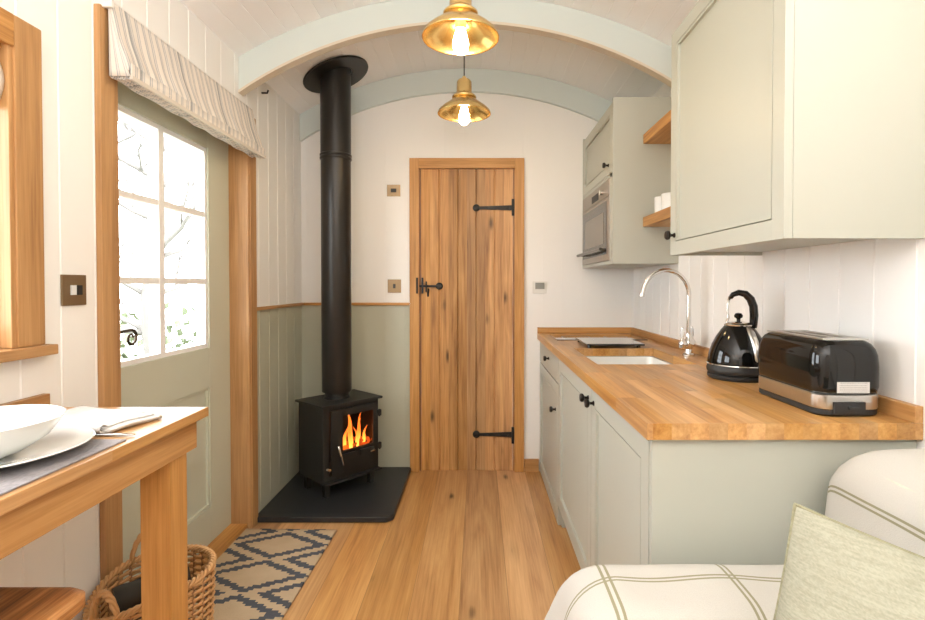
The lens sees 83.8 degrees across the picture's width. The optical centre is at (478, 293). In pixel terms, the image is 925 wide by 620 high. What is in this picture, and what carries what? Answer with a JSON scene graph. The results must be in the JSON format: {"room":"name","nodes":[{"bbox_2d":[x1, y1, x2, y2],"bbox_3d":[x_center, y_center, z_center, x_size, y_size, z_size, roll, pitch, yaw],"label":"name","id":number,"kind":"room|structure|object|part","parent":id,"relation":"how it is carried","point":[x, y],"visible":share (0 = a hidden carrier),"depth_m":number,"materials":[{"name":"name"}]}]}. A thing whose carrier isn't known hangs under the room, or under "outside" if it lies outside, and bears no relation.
{"room":"shepherd's hut interior","nodes":[
{"label":"shepherd's hut interior","id":0,"kind":"room"},
{"bbox_2d":[0,0,301,619],"bbox_3d":[-1.235,0.043,0.101,0.130,2.380,6.600,0,1,0],"label":"wall","id":1,"kind":"structure","parent":0,"point":[68,555],"depth_m":1.54,"materials":[{"name":"beige paint"}]},
{"bbox_2d":[0,7,57,362],"bbox_3d":[-1.216,-0.256,0.849,0.168,0.855,1.065,0,1,0],"label":"window","id":2,"kind":"structure","parent":1,"relation":"in","point":[22,279],"depth_m":1.29,"materials":[{"name":"brown wood"}]},
{"bbox_2d":[0,64,3,97],"bbox_3d":[-1.184,-0.514,0.852,0.042,0.142,0.821,0,1,0],"label":"blind","id":3,"kind":"object","parent":2,"relation":"attached to","point":[1,69],"visible":1,"depth_m":1.26,"materials":[{"name":"beige fabric"}]},
{"bbox_3d":[-1.225,-0.638,0.845,0.150,0.090,0.860,0,1,0],"label":"frame","id":4,"kind":"part","parent":2,"relation":"part of","materials":[{"name":"brown wood"}]},
{"bbox_3d":[-1.216,0.158,0.855,0.168,0.027,1.065,0,1,0],"label":"sill","id":5,"kind":"part","parent":2,"relation":"part of","materials":[{"name":"brown wood"}]},
{"bbox_2d":[60,274,85,305],"bbox_3d":[-1.164,-0.009,1.483,0.012,0.088,0.088,0,1,0],"label":"light switch","id":6,"kind":"object","parent":1,"relation":"attached to","point":[72,287],"visible":1,"depth_m":1.48,"materials":[{"name":"brown wood"}]},
{"bbox_2d":[93,3,257,617],"bbox_3d":[-1.228,0.156,2.117,0.155,2.089,1.108,0,1,0],"label":"door","id":7,"kind":"structure","parent":1,"relation":"in","point":[218,372],"depth_m":2.32,"materials":[{"name":"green wood"}]},
{"bbox_3d":[-1.224,0.133,1.728,0.061,0.190,0.160,0,1,0],"label":"handle","id":8,"kind":"part","parent":7,"relation":"part of","materials":[{"name":"brown metal"}]},
{"bbox_2d":[96,0,265,158],"bbox_3d":[-1.120,-0.799,2.080,0.100,0.266,1.016,0,1,0],"label":"blind","id":9,"kind":"object","parent":1,"relation":"attached to","point":[140,59],"visible":1,"depth_m":1.87,"materials":[{"name":"beige fabric"}]},
{"bbox_2d":[257,303,303,310],"bbox_3d":[-1.162,0.076,3.037,0.016,0.018,0.727,0,1,0],"label":"trim","id":10,"kind":"structure","parent":1,"relation":"attached to","point":[293,304],"depth_m":2.97,"materials":[{"name":"brown wood"}]},
{"bbox_2d":[238,0,671,95],"bbox_3d":[-0.075,-1.212,2.522,2.188,0.474,0.050,0,1,0],"label":"ceiling beam","id":11,"kind":"structure","parent":1,"relation":"attached to","point":[281,53],"depth_m":2.50,"materials":[{"name":"paint"}]},
{"bbox_2d":[252,470,580,619],"bbox_3d":[-0.075,1.263,0.140,2.470,0.060,6.840,0,1,0],"label":"floor","id":12,"kind":"structure","parent":0,"point":[457,544],"depth_m":2.34,"materials":[{"name":"brown wood"}]},
{"bbox_2d":[0,587,85,619],"bbox_3d":[-0.916,0.895,0.822,0.348,0.657,0.375,0,1,0],"label":"stool","id":13,"kind":"object","parent":12,"relation":"on","point":[16,603],"visible":1,"depth_m":0.95,"materials":[{"name":"brown wood"}]},
{"bbox_2d":[0,393,208,619],"bbox_3d":[-0.957,0.749,0.819,0.424,0.944,1.215,0,1,0],"label":"dining table","id":14,"kind":"object","parent":12,"relation":"on","point":[156,455],"visible":0.7,"depth_m":1.26,"materials":[{"name":"brown wood"}]},
{"bbox_2d":[0,439,125,495],"bbox_3d":[-0.940,0.320,0.848,0.360,0.003,0.525,0,1,0],"label":"placemat","id":15,"kind":"object","parent":14,"relation":"on","point":[14,477],"visible":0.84,"depth_m":0.95,"materials":[{"name":"grey fabric"}]},
{"bbox_2d":[0,424,94,467],"bbox_3d":[-0.940,0.304,0.983,0.334,0.023,0.334,0,1,0],"label":"plate","id":16,"kind":"object","parent":15,"relation":"on","point":[64,437],"visible":0.74,"depth_m":1.03,"materials":[{"name":"white ceramic"}]},
{"bbox_2d":[0,404,66,458],"bbox_3d":[-0.937,0.273,0.962,0.262,0.072,0.262,0,1,0],"label":"bowl","id":17,"kind":"object","parent":16,"relation":"on","point":[21,426],"visible":1,"depth_m":1.01,"materials":[{"name":"white ceramic"}]},
{"bbox_2d":[58,405,161,433],"bbox_3d":[-0.934,0.302,1.245,0.253,0.030,0.167,0,1,15],"label":"napkin","id":18,"kind":"object","parent":14,"relation":"on","point":[102,420],"visible":0.66,"depth_m":1.24,"materials":[{"name":"fabric"}]},
{"bbox_2d":[95,433,134,435],"bbox_3d":[-0.897,0.313,1.141,0.266,0.004,0.012,0,1,0],"label":"knife","id":19,"kind":"object","parent":14,"relation":"on","point":[103,434],"visible":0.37,"depth_m":1.14,"materials":[{"name":"metal"}]},
{"bbox_3d":[-0.810,0.816,1.331,0.075,0.794,0.076,0,1,0],"label":"leg","id":20,"kind":"part","parent":14,"relation":"part of","materials":[{"name":"brown wood"}]},
{"bbox_2d":[82,533,216,619],"bbox_3d":[-0.985,0.988,1.561,0.342,0.437,0.343,1,1,39],"label":"wicker basket","id":21,"kind":"object","parent":12,"relation":"on","point":[92,610],"visible":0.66,"depth_m":1.57,"materials":[{"name":"brown wicker"}]},
{"bbox_3d":[-1.026,0.865,1.407,0.100,0.114,0.027,0,1,14],"label":"handle","id":22,"kind":"part","parent":21,"relation":"part of","materials":[{"name":"wicker"}]},
{"bbox_3d":[-1.084,0.820,1.681,0.101,0.104,0.027,-1,1,-40],"label":"handle","id":23,"kind":"part","parent":21,"relation":"part of","materials":[{"name":"wicker"}]},
{"bbox_2d":[111,566,190,612],"bbox_3d":[-0.988,0.887,1.557,0.080,0.088,0.196,1,1,45],"label":"log","id":24,"kind":"object","parent":21,"relation":"in","point":[127,595],"visible":0.3,"depth_m":1.49,"materials":[{"name":"black wood"}]},
{"bbox_2d":[188,528,336,619],"bbox_3d":[-0.966,1.196,2.171,0.490,0.009,0.840,0,1,1],"label":"rug","id":25,"kind":"object","parent":12,"relation":"on","point":[259,576],"visible":0.88,"depth_m":2.21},
{"bbox_2d":[257,467,410,521],"bbox_3d":[-0.808,1.171,3.045,0.720,0.030,0.743,0,1,0],"label":"hearth","id":26,"kind":"object","parent":12,"relation":"on","point":[356,499],"visible":0.73,"depth_m":2.87,"materials":[{"name":"stone"}]},
{"bbox_2d":[295,389,382,497],"bbox_3d":[-0.824,0.891,3.087,0.344,0.529,0.411,1,1,42],"label":"wood stove","id":27,"kind":"object","parent":26,"relation":"on","point":[323,423],"visible":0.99,"depth_m":2.99,"materials":[{"name":"black metal"}]},
{"bbox_3d":[-1.018,1.113,3.063,0.030,0.085,0.034,1,1,42],"label":"leg","id":28,"kind":"part","parent":27,"relation":"part of","materials":[{"name":"black metal"}]},
{"bbox_3d":[-0.869,1.116,2.929,0.030,0.085,0.034,1,1,42],"label":"leg","id":29,"kind":"part","parent":27,"relation":"part of","materials":[{"name":"black metal"}]},
{"bbox_2d":[303,55,367,399],"bbox_3d":[-0.852,-0.375,3.086,0.374,2.002,0.400,0,1,0],"label":"flue pipe","id":30,"kind":"object","parent":27,"relation":"on","point":[332,78],"visible":1,"depth_m":3.01,"materials":[{"name":"black metal"}]},
{"bbox_3d":[-0.852,-1.299,3.071,0.374,0.153,0.400,0,1,0],"label":"ceiling plate","id":31,"kind":"part","parent":30,"relation":"part of","materials":[{"name":"black metal"}]},
{"bbox_3d":[-0.839,0.633,3.097,0.304,0.014,0.411,1,1,42],"label":"plate","id":32,"kind":"part","parent":27,"relation":"part of","materials":[{"name":"black metal"}]},
{"bbox_3d":[-0.784,0.914,2.908,0.043,0.121,0.044,1,1,42],"label":"door handle","id":33,"kind":"part","parent":27,"relation":"part of","materials":[{"name":"silver metal"}]},
{"bbox_3d":[-0.728,0.844,3.015,0.017,0.365,0.317,1,1,42],"label":"stove door","id":34,"kind":"part","parent":27,"relation":"part of","materials":[{"name":"black metal"}]},
{"bbox_2d":[343,413,371,449],"bbox_3d":[-0.764,0.845,3.105,0.137,0.293,0.243,1,1,42],"label":"fire","id":35,"kind":"object","parent":27,"relation":"in","point":[360,440],"visible":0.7,"depth_m":3.09,"materials":[{"name":"orange"}]},
{"bbox_3d":[-0.665,1.112,3.155,0.030,0.085,0.034,1,1,42],"label":"leg","id":36,"kind":"part","parent":27,"relation":"part of","materials":[{"name":"black metal"}]},
{"bbox_2d":[540,342,565,527],"bbox_3d":[0.693,0.748,3.012,0.650,0.878,0.796,0,1,0],"label":"base cabinet","id":37,"kind":"object","parent":12,"relation":"on","point":[549,363],"visible":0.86,"depth_m":2.97,"materials":[{"name":"paint"}]},
{"bbox_3d":[0.412,0.388,3.007,0.020,0.130,0.790,0,1,0],"label":"drawer","id":38,"kind":"part","parent":37,"relation":"part of","materials":[{"name":"paint"}]},
{"bbox_2d":[537,327,922,439],"bbox_3d":[0.702,0.281,2.292,0.634,0.077,2.223,0,1,0],"label":"countertop","id":39,"kind":"structure","parent":37,"relation":"on","point":[678,400],"depth_m":1.39,"materials":[{"name":"brown wood"}]},
{"bbox_2d":[550,334,646,339],"bbox_3d":[0.708,0.265,3.110,0.521,0.006,0.310,0,1,0],"label":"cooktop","id":40,"kind":"object","parent":39,"relation":"in","point":[555,336],"visible":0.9,"depth_m":3.13,"materials":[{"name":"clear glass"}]},
{"bbox_2d":[576,338,644,347],"bbox_3d":[0.684,0.262,2.727,0.288,0.024,0.315,0,1,0],"label":"board","id":41,"kind":"object","parent":39,"relation":"on","point":[589,342],"visible":1,"depth_m":2.63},
{"bbox_2d":[586,356,671,363],"bbox_3d":[0.675,0.383,2.326,0.412,0.125,0.532,0,1,0],"label":"sink","id":42,"kind":"object","parent":39,"relation":"in","point":[597,359],"visible":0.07,"depth_m":2.57,"materials":[{"name":"white ceramic"}]},
{"bbox_2d":[639,268,695,356],"bbox_3d":[0.851,0.084,2.286,0.272,0.392,0.081,0,1,-11],"label":"tap","id":43,"kind":"object","parent":39,"relation":"on","point":[689,342],"visible":1,"depth_m":2.29,"materials":[{"name":"silver metal"}]},
{"bbox_3d":[0.830,0.038,2.294,0.236,0.301,0.024,0,1,-2],"label":"spout","id":44,"kind":"part","parent":43,"relation":"part of","materials":[{"name":"silver metal"}]},
{"bbox_3d":[0.898,0.177,2.273,0.017,0.041,0.017,0,1,0],"label":"lever","id":45,"kind":"part","parent":43,"relation":"part of","materials":[{"name":"white ceramic"}]},
{"bbox_2d":[706,290,761,382],"bbox_3d":[0.885,0.138,1.757,0.200,0.302,0.200,0,1,22],"label":"kettle","id":46,"kind":"object","parent":39,"relation":"on","point":[732,356],"visible":0.85,"depth_m":1.70,"materials":[{"name":"black metal"}]},
{"bbox_3d":[0.885,0.102,1.757,0.090,0.016,0.090,0,1,0],"label":"lid","id":47,"kind":"part","parent":46,"relation":"part of","materials":[{"name":"silver metal"}]},
{"bbox_3d":[0.885,0.080,1.756,0.028,0.029,0.028,0,1,0],"label":"knob","id":48,"kind":"part","parent":46,"relation":"part of","materials":[{"name":"black plastic"}]},
{"bbox_3d":[0.898,0.052,1.748,0.087,0.130,0.051,0,1,0],"label":"handle","id":49,"kind":"part","parent":46,"relation":"part of","materials":[{"name":"black plastic"}]},
{"bbox_2d":[758,330,878,415],"bbox_3d":[0.903,0.202,1.378,0.178,0.186,0.305,0,1,0],"label":"toaster","id":50,"kind":"object","parent":39,"relation":"on","point":[818,373],"visible":1,"depth_m":1.25,"materials":[{"name":"metal"}]},
{"bbox_3d":[0.896,0.111,1.380,0.112,0.004,0.245,0,1,0],"label":"plate","id":51,"kind":"part","parent":50,"relation":"part of","materials":[{"name":"metal"}]},
{"bbox_2d":[833,402,865,413],"bbox_3d":[0.888,0.275,1.234,0.076,0.028,0.014,0,1,0],"label":"tray","id":52,"kind":"object","parent":50,"relation":"on","point":[838,407],"depth_m":1.23,"materials":[{"name":"metal"}]},
{"bbox_2d":[558,359,590,568],"bbox_3d":[0.693,0.760,2.232,0.650,0.878,0.760,0,1,0],"label":"base cabinet","id":53,"kind":"object","parent":12,"relation":"on","point":[574,419],"visible":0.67,"depth_m":2.18,"materials":[{"name":"paint"}]},
{"bbox_3d":[0.385,0.383,1.891,0.034,0.032,0.032,0,1,0],"label":"knob","id":54,"kind":"part","parent":53,"relation":"part of","materials":[{"name":"brown metal"}]},
{"bbox_2d":[584,389,916,565],"bbox_3d":[0.693,0.771,1.527,0.650,0.878,0.646,0,1,0],"label":"base cabinet","id":55,"kind":"object","parent":12,"relation":"on","point":[725,502],"visible":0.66,"depth_m":1.20,"materials":[{"name":"paint"}]},
{"bbox_3d":[0.385,0.385,1.801,0.034,0.032,0.032,0,1,0],"label":"knob","id":56,"kind":"part","parent":55,"relation":"part of","materials":[{"name":"brown metal"}]},
{"bbox_3d":[0.412,0.721,1.536,0.020,0.750,0.622,0,1,0],"label":"door","id":57,"kind":"part","parent":55,"relation":"part of","materials":[{"name":"paint"}]},
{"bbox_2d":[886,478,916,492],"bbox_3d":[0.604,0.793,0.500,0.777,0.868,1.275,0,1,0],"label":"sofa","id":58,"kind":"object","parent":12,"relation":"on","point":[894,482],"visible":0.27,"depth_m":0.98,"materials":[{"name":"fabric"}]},
{"bbox_2d":[544,448,924,619],"bbox_3d":[0.532,0.675,0.643,0.945,0.707,1.033,0,1,0],"label":"armchair","id":59,"kind":"object","parent":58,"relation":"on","point":[860,496],"visible":0.55,"depth_m":1.01,"materials":[{"name":"fabric"}]},
{"bbox_2d":[773,503,924,619],"bbox_3d":[0.562,0.556,0.595,0.497,0.459,0.208,1,1,44],"label":"cushion","id":60,"kind":"object","parent":58,"relation":"on","point":[833,569],"visible":1,"depth_m":0.70,"materials":[{"name":"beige fabric"}]},
{"bbox_2d":[179,0,698,114],"bbox_3d":[-0.075,-1.283,0.080,2.396,0.417,6.800,0,1,0],"label":"ceiling","id":61,"kind":"structure","parent":0,"point":[242,26],"depth_m":2.87,"materials":[{"name":"white paint"}]},
{"bbox_2d":[422,0,498,55],"bbox_3d":[-0.060,-1.107,1.677,0.252,0.655,0.252,0,1,0],"label":"pendant lamp","id":62,"kind":"object","parent":61,"relation":"hanging from","point":[459,31],"visible":1,"depth_m":1.71,"materials":[{"name":"gold metal"}]},
{"bbox_3d":[-0.060,-0.821,1.681,0.052,0.082,0.052,0,1,0],"label":"bulb","id":63,"kind":"part","parent":62,"relation":"part of","materials":[{"name":"white glass"}]},
{"bbox_2d":[438,56,490,124],"bbox_3d":[-0.070,-1.121,2.435,0.252,0.650,0.252,0,1,0],"label":"pendant lamp","id":64,"kind":"object","parent":61,"relation":"hanging from","point":[464,108],"visible":1,"depth_m":2.42,"materials":[{"name":"gold metal"}]},
{"bbox_3d":[-0.070,-0.887,2.438,0.252,0.076,0.252,0,1,0],"label":"lamp shade","id":65,"kind":"part","parent":64,"relation":"part of","materials":[{"name":"gold metal"}]},
{"bbox_3d":[-0.070,-0.837,2.439,0.052,0.082,0.052,0,1,0],"label":"bulb","id":66,"kind":"part","parent":64,"relation":"part of","materials":[{"name":"white glass"}]},
{"bbox_2d":[301,93,633,470],"bbox_3d":[-0.075,-0.194,3.462,2.450,2.750,0.130,0,1,0],"label":"wall","id":67,"kind":"structure","parent":0,"point":[549,138],"depth_m":3.40,"materials":[{"name":"beige paint"}]},
{"bbox_2d":[304,303,409,304],"bbox_3d":[-0.805,0.071,3.393,0.695,0.018,0.016,0,1,0],"label":"trim","id":68,"kind":"structure","parent":67,"relation":"attached to","point":[304,303],"depth_m":3.38,"materials":[{"name":"brown wood"}]},
{"bbox_2d":[387,185,399,195],"bbox_3d":[-0.561,-0.675,3.385,0.088,0.076,0.010,0,1,0],"label":"wall control","id":69,"kind":"object","parent":67,"relation":"attached to","point":[392,190],"visible":1,"depth_m":3.38,"materials":[{"name":"gold metal"}]},
{"bbox_2d":[388,279,400,292],"bbox_3d":[-0.558,-0.047,3.394,0.088,0.088,0.012,0,1,0],"label":"light switch","id":70,"kind":"object","parent":67,"relation":"attached to","point":[394,285],"visible":1,"depth_m":3.39,"materials":[{"name":"gold metal"}]},
{"bbox_2d":[299,68,611,141],"bbox_3d":[-0.075,-1.228,3.366,2.188,0.468,0.029,0,1,0],"label":"ceiling beam","id":71,"kind":"structure","parent":67,"relation":"attached to","point":[590,105],"depth_m":3.35,"materials":[{"name":"paint"}]},
{"bbox_2d":[409,158,523,471],"bbox_3d":[-0.080,0.147,3.443,0.753,2.066,0.140,0,1,0],"label":"door","id":72,"kind":"structure","parent":67,"relation":"in","point":[466,215],"depth_m":3.41,"materials":[{"name":"brown wood"}]},
{"bbox_3d":[-0.080,-0.852,3.377,0.628,0.066,0.020,0,1,0],"label":"frame","id":73,"kind":"part","parent":72,"relation":"part of","materials":[{"name":"brown wood"}]},
{"bbox_2d":[524,459,538,471],"bbox_3d":[0.347,1.139,3.409,0.097,0.084,0.017,0,1,0],"label":"baseboard","id":74,"kind":"structure","parent":67,"relation":"attached to","point":[530,465],"depth_m":3.40,"materials":[{"name":"brown wood"}]},
{"bbox_2d":[533,281,546,292],"bbox_3d":[0.400,-0.040,3.389,0.092,0.082,0.014,0,1,0],"label":"thermostat","id":75,"kind":"object","parent":67,"relation":"attached to","point":[538,286],"visible":1,"depth_m":3.39,"materials":[{"name":"white plastic"}]},
{"bbox_2d":[544,564,783,619],"bbox_3d":[0.401,0.797,1.022,0.682,0.452,0.273,0,1,0],"label":"sofa seat cushion","id":76,"kind":"object","parent":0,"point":[658,591],"depth_m":1.00,"materials":[{"name":"fabric"}]},
{"bbox_2d":[633,84,924,448],"bbox_3d":[1.085,0.043,0.101,0.130,2.380,6.600,0,1,0],"label":"wall","id":77,"kind":"structure","parent":0,"point":[873,290],"depth_m":1.53,"materials":[{"name":"beige paint"}]},
{"bbox_2d":[582,97,677,268],"bbox_3d":[0.833,-0.580,3.005,0.370,0.845,0.768,0,1,0],"label":"upper cabinet","id":78,"kind":"object","parent":77,"relation":"attached to","point":[638,173],"visible":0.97,"depth_m":2.62,"materials":[{"name":"paint"}]},
{"bbox_2d":[577,179,609,264],"bbox_3d":[0.806,-0.391,3.030,0.347,0.424,0.685,0,1,0],"label":"microwave oven","id":79,"kind":"object","parent":78,"relation":"in","point":[596,206],"visible":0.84,"depth_m":2.94,"materials":[{"name":"metal"}]},
{"bbox_3d":[0.656,-0.238,3.032,0.047,0.018,0.625,0,1,0],"label":"door handle","id":80,"kind":"part","parent":79,"relation":"part of","materials":[{"name":"metal"}]},
{"bbox_3d":[0.677,-0.355,3.045,0.002,0.285,0.615,0,1,0],"label":"door glass","id":81,"kind":"part","parent":79,"relation":"part of","materials":[{"name":"glass"}]},
{"bbox_3d":[0.691,-0.347,3.030,0.026,0.336,0.685,0,1,0],"label":"oven door","id":82,"kind":"part","parent":79,"relation":"part of","materials":[{"name":"metal"}]},
{"bbox_3d":[0.691,-0.560,3.027,0.026,0.085,0.685,0,1,0],"label":"control panel","id":83,"kind":"part","parent":79,"relation":"part of","materials":[{"name":"metal"}]},
{"bbox_3d":[0.692,-0.805,3.002,0.020,0.354,0.727,0,1,0],"label":"door","id":84,"kind":"part","parent":78,"relation":"part of","materials":[{"name":"paint"}]},
{"bbox_2d":[643,110,670,143],"bbox_3d":[0.927,-0.776,2.239,0.184,0.048,0.757,0,1,0],"label":"wall shelf","id":85,"kind":"object","parent":77,"relation":"attached to","point":[659,133],"visible":0.24,"depth_m":2.46,"materials":[{"name":"brown wood"}]},
{"bbox_2d":[643,206,670,226],"bbox_3d":[0.927,-0.356,2.245,0.184,0.048,0.757,0,1,0],"label":"wall shelf","id":86,"kind":"object","parent":77,"relation":"attached to","point":[662,218],"visible":0.29,"depth_m":2.44,"materials":[{"name":"brown wood"}]},
{"bbox_2d":[654,196,660,212],"bbox_3d":[0.913,-0.429,2.528,0.103,0.087,0.084,1,1,34],"label":"mug","id":87,"kind":"object","parent":86,"relation":"on","point":[657,200],"visible":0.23,"depth_m":2.51,"materials":[{"name":"white ceramic"}]},
{"bbox_2d":[661,192,670,209],"bbox_3d":[0.913,-0.427,2.428,0.103,0.087,0.084,1,1,34],"label":"mug","id":88,"kind":"object","parent":86,"relation":"on","point":[665,197],"visible":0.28,"depth_m":2.41,"materials":[{"name":"white ceramic"}]},
{"bbox_2d":[664,0,924,255],"bbox_3d":[0.839,-0.527,1.515,0.358,0.793,0.694,0,1,0],"label":"upper cabinet","id":89,"kind":"object","parent":77,"relation":"attached to","point":[795,123],"visible":1,"depth_m":1.17,"materials":[{"name":"paint"}]},
{"bbox_3d":[0.677,-0.206,1.827,0.034,0.034,0.034,0,1,0],"label":"knob","id":90,"kind":"part","parent":89,"relation":"part of","materials":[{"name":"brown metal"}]},
{"bbox_3d":[0.704,-0.527,1.515,0.020,0.793,0.694,0,1,0],"label":"door","id":91,"kind":"part","parent":89,"relation":"part of","materials":[{"name":"paint"}]},
{"bbox_2d":[825,448,924,556],"bbox_3d":[0.868,0.626,0.639,0.274,0.607,1.019,0,1,0],"label":"cushion","id":92,"kind":"object","parent":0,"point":[860,496],"depth_m":1.02,"materials":[{"name":"fabric"}]},
{"label":"outside","id":93,"kind":"structure","parent":0,"visible":0},
{"bbox_2d":[121,349,168,358],"bbox_3d":[-7.835,1.713,3.027,12.330,0.050,22.000,0,1,0],"label":"ground","id":94,"kind":"structure","parent":93,"point":[130,353],"depth_m":13.28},
{"bbox_2d":[118,123,195,267],"bbox_3d":[-9.985,-2.865,12.613,6.303,8.828,4.703,0,1,-12],"label":"tree","id":95,"kind":"object","parent":94,"relation":"on","point":[133,135],"visible":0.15,"depth_m":13.10,"materials":[{"name":"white plant"}]},
{"bbox_2d":[118,115,196,353],"bbox_3d":[-4.747,-1.290,7.261,4.252,5.873,4.214,0,1,-6],"label":"tree","id":96,"kind":"object","parent":94,"relation":"on","point":[142,329],"visible":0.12,"depth_m":7.26,"materials":[{"name":"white plant"}]},
{"bbox_2d":[120,302,196,358],"bbox_3d":[-7.404,0.978,8.527,1.414,1.452,9.099,0,1,0],"label":"hedge","id":97,"kind":"object","parent":94,"relation":"on","point":[184,311],"visible":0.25,"depth_m":12.04,"materials":[{"name":"green plant"}]}
]}

